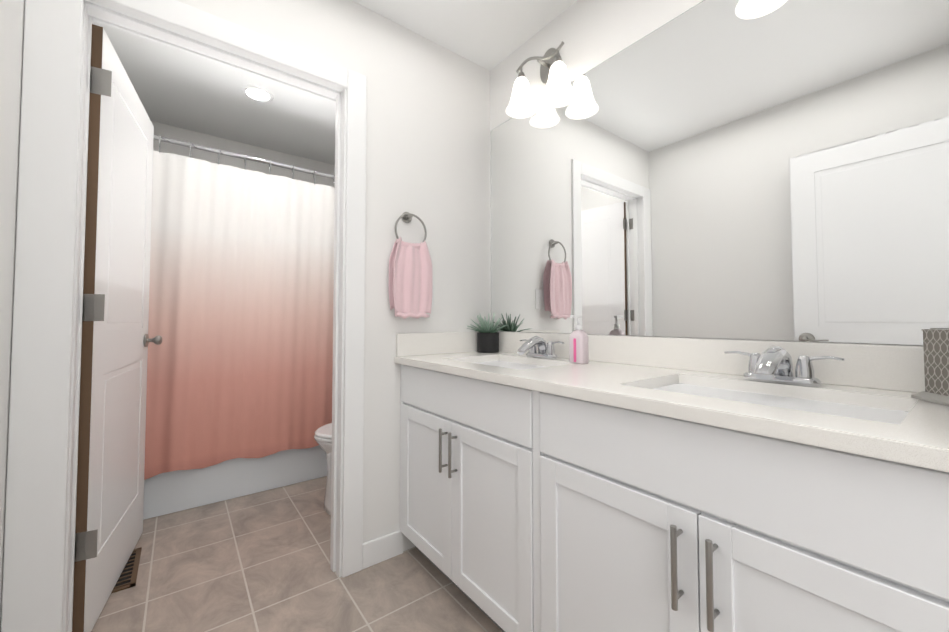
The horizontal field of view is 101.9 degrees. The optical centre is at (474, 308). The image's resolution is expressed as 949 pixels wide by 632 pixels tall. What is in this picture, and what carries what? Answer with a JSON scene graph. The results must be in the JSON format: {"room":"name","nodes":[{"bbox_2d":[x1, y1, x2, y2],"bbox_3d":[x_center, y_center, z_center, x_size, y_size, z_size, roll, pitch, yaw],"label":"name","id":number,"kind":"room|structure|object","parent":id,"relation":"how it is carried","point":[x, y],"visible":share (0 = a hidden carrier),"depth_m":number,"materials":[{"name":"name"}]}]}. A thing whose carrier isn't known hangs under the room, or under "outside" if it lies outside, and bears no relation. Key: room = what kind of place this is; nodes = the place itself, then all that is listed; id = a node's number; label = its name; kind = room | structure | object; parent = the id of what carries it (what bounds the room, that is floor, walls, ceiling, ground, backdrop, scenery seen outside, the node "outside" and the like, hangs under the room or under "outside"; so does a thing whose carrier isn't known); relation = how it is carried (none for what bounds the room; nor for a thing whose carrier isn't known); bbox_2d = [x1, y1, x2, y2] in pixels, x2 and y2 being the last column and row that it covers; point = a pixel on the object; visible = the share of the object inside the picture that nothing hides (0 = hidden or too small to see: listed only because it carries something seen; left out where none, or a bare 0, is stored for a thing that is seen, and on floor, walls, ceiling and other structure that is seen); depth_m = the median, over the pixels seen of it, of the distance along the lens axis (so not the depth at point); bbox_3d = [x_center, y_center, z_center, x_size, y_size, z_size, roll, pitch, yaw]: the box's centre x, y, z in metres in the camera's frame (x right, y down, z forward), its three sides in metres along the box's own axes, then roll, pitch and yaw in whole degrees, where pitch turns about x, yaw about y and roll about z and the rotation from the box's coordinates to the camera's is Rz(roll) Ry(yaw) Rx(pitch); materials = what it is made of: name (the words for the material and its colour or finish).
{"room":"bathroom","nodes":[
{"label":"bathroom","id":0,"kind":"room"},
{"bbox_2d":[0,0,24,631],"bbox_3d":[-0.936,-0.154,0.524,0.120,2.460,5.320,1,-2,-37],"label":"wall","id":1,"kind":"structure","parent":0,"point":[12,15],"depth_m":1.03,"materials":[{"name":"white paint"}]},
{"bbox_2d":[144,135,334,479],"bbox_3d":[-1.236,-0.013,2.431,1.719,1.855,0.058,1,-2,-37],"label":"shower curtain","id":2,"kind":"object","parent":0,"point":[240,356],"visible":0.65,"depth_m":2.29,"materials":[{"name":"pink fabric"}]},
{"bbox_2d":[151,121,334,187],"bbox_3d":[-1.764,-0.070,3.124,1.723,2.460,0.120,1,-2,-37],"label":"wall","id":3,"kind":"structure","parent":0,"point":[182,134],"depth_m":3.02,"materials":[{"name":"white paint"}]},
{"bbox_2d":[91,476,502,631],"bbox_3d":[-0.204,1.118,1.042,2.023,0.050,5.320,1,-2,-37],"label":"floor","id":4,"kind":"structure","parent":0,"point":[258,562],"depth_m":1.56,"materials":[{"name":"tile"}]},
{"bbox_2d":[111,547,141,593],"bbox_3d":[-1.502,1.109,1.624,0.130,0.006,0.320,1,-2,-37],"label":"floor vent","id":5,"kind":"object","parent":4,"relation":"in","point":[127,577],"visible":0.38,"depth_m":1.60,"materials":[{"name":"brown metal"}]},
{"bbox_2d":[143,445,327,519],"bbox_3d":[-1.493,0.898,2.738,1.717,0.500,0.767,1,-2,-37],"label":"bathtub","id":6,"kind":"object","parent":4,"relation":"on","point":[165,493],"depth_m":2.28,"materials":[{"name":"white ceramic"}]},
{"bbox_2d":[314,423,331,514],"bbox_3d":[-0.579,0.748,2.341,0.751,0.775,0.460,1,-2,-37],"label":"toilet","id":7,"kind":"object","parent":4,"relation":"on","point":[323,436],"visible":0.15,"depth_m":2.12,"materials":[{"name":"white ceramic"}]},
{"bbox_2d":[394,360,948,631],"bbox_3d":[0.388,0.666,1.223,0.578,0.865,1.750,1,-2,-37],"label":"bathroom vanity","id":8,"kind":"object","parent":4,"relation":"on","point":[635,484],"depth_m":0.82,"materials":[{"name":"white paint"}]},
{"bbox_2d":[394,352,948,459],"bbox_3d":[0.392,0.219,1.240,0.568,0.030,1.750,1,-2,-37],"label":"countertop","id":9,"kind":"structure","parent":8,"relation":"on","point":[923,430],"depth_m":0.84,"materials":[{"name":"white stone"}]},
{"bbox_2d":[467,313,507,352],"bbox_3d":[0.068,0.125,1.996,0.202,0.205,0.196,1,-2,-37],"label":"potted plant","id":10,"kind":"object","parent":9,"relation":"on","point":[487,337],"visible":1,"depth_m":1.96,"materials":[{"name":"black"}]},
{"bbox_2d":[474,356,545,367],"bbox_3d":[0.136,0.315,1.573,0.378,0.164,0.538,1,-2,-37],"label":"sink","id":11,"kind":"object","parent":9,"relation":"in","point":[505,361],"depth_m":1.74,"materials":[{"name":"white ceramic"}]},
{"bbox_2d":[514,336,565,359],"bbox_3d":[0.252,0.169,1.666,0.165,0.098,0.256,1,-2,-37],"label":"faucet","id":12,"kind":"object","parent":9,"relation":"on","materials":[{"name":"silver metal"}]},
{"bbox_2d":[569,315,588,363],"bbox_3d":[0.394,0.118,1.474,0.066,0.185,0.066,1,-2,-37],"label":"soap bottle","id":13,"kind":"object","parent":9,"relation":"on","point":[578,347],"visible":1,"depth_m":1.46,"materials":[{"name":"white"}]},
{"bbox_2d":[642,376,909,423],"bbox_3d":[0.652,0.293,0.898,0.378,0.164,0.538,1,-2,-37],"label":"sink","id":14,"kind":"object","parent":9,"relation":"in","point":[816,401],"depth_m":0.94,"materials":[{"name":"white ceramic"}]},
{"bbox_2d":[722,344,845,387],"bbox_3d":[0.768,0.147,0.991,0.165,0.098,0.256,1,-2,-37],"label":"faucet","id":15,"kind":"object","parent":9,"relation":"on","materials":[{"name":"silver metal"}]},
{"bbox_2d":[911,329,948,405],"bbox_3d":[0.979,0.045,0.730,0.152,0.284,0.152,0,-2,15],"label":"tissue box","id":16,"kind":"object","parent":9,"relation":"on","point":[936,355],"visible":1,"depth_m":0.77,"materials":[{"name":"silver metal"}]},
{"bbox_2d":[177,0,489,550],"bbox_3d":[-0.635,-0.118,1.647,1.723,2.460,0.120,1,-2,-37],"label":"wall","id":17,"kind":"structure","parent":0,"point":[428,136],"depth_m":1.80,"materials":[{"name":"white paint"}]},
{"bbox_2d":[72,24,162,631],"bbox_3d":[-1.463,0.079,1.593,0.169,2.040,0.784,1,-2,-30],"label":"door","id":18,"kind":"structure","parent":17,"relation":"attached to","point":[116,339],"depth_m":1.44,"materials":[{"name":"white paint"}]},
{"bbox_2d":[1,0,366,631],"bbox_3d":[-0.919,0.035,1.424,1.003,2.140,0.152,1,-2,-37],"label":"door frame","id":19,"kind":"structure","parent":17,"relation":"attached to","point":[39,537],"depth_m":1.13,"materials":[{"name":"white paint"}]},
{"bbox_2d":[362,530,402,553],"bbox_3d":[-0.293,1.070,1.954,0.675,0.105,0.014,1,-2,-37],"label":"baseboard","id":20,"kind":"structure","parent":17,"relation":"attached to","point":[387,539],"depth_m":1.69,"materials":[{"name":"white paint"}]},
{"bbox_2d":[388,212,431,318],"bbox_3d":[-0.296,-0.202,1.777,0.200,0.506,0.086,1,-2,-37],"label":"towel ring","id":21,"kind":"object","parent":17,"relation":"attached to","point":[410,281],"visible":1,"depth_m":1.74,"materials":[{"name":"pink fabric"}]},
{"bbox_2d":[396,332,476,355],"bbox_3d":[-0.139,0.174,1.925,0.543,0.105,0.020,1,-2,-37],"label":"backsplash","id":22,"kind":"structure","parent":17,"relation":"attached to","point":[407,344],"depth_m":1.87,"materials":[{"name":"white stone"}]},
{"bbox_2d":[92,0,576,164],"bbox_3d":[-0.204,-1.390,1.123,2.023,0.050,5.320,1,-2,-37],"label":"ceiling","id":23,"kind":"structure","parent":0,"point":[179,88],"depth_m":2.21,"materials":[{"name":"white paint"}]},
{"bbox_2d":[241,85,273,102],"bbox_3d":[-1.340,-1.320,2.381,0.176,0.008,0.176,1,-2,-37],"label":"recessed light","id":24,"kind":"object","parent":23,"relation":"in","point":[257,93],"visible":1,"depth_m":2.37,"materials":[{"name":"white"}]},
{"bbox_2d":[490,0,922,345],"bbox_3d":[0.529,-0.118,1.642,0.120,2.460,5.320,1,-2,-37],"label":"wall","id":25,"kind":"structure","parent":0,"point":[590,34],"depth_m":1.66,"materials":[{"name":"white paint"}]},
{"bbox_2d":[506,41,575,117],"bbox_3d":[0.295,-1.051,1.746,0.159,0.312,0.372,1,-2,-37],"label":"sconce","id":26,"kind":"object","parent":25,"relation":"attached to","point":[559,92],"visible":0.98,"depth_m":1.75,"materials":[{"name":"white glass"}]},
{"bbox_2d":[499,332,924,391],"bbox_3d":[0.609,0.157,1.409,0.020,0.105,1.750,1,-2,-37],"label":"backsplash","id":27,"kind":"structure","parent":25,"relation":"attached to","point":[867,366],"depth_m":1.16,"materials":[{"name":"white stone"}]},
{"bbox_2d":[491,0,948,344],"bbox_3d":[0.611,-0.452,1.439,0.005,1.109,1.711,1,-2,-37],"label":"wall mirror","id":28,"kind":"object","parent":25,"relation":"attached to","point":[755,169],"visible":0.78,"depth_m":1.17,"materials":[{"name":"white mirror"}]}
]}

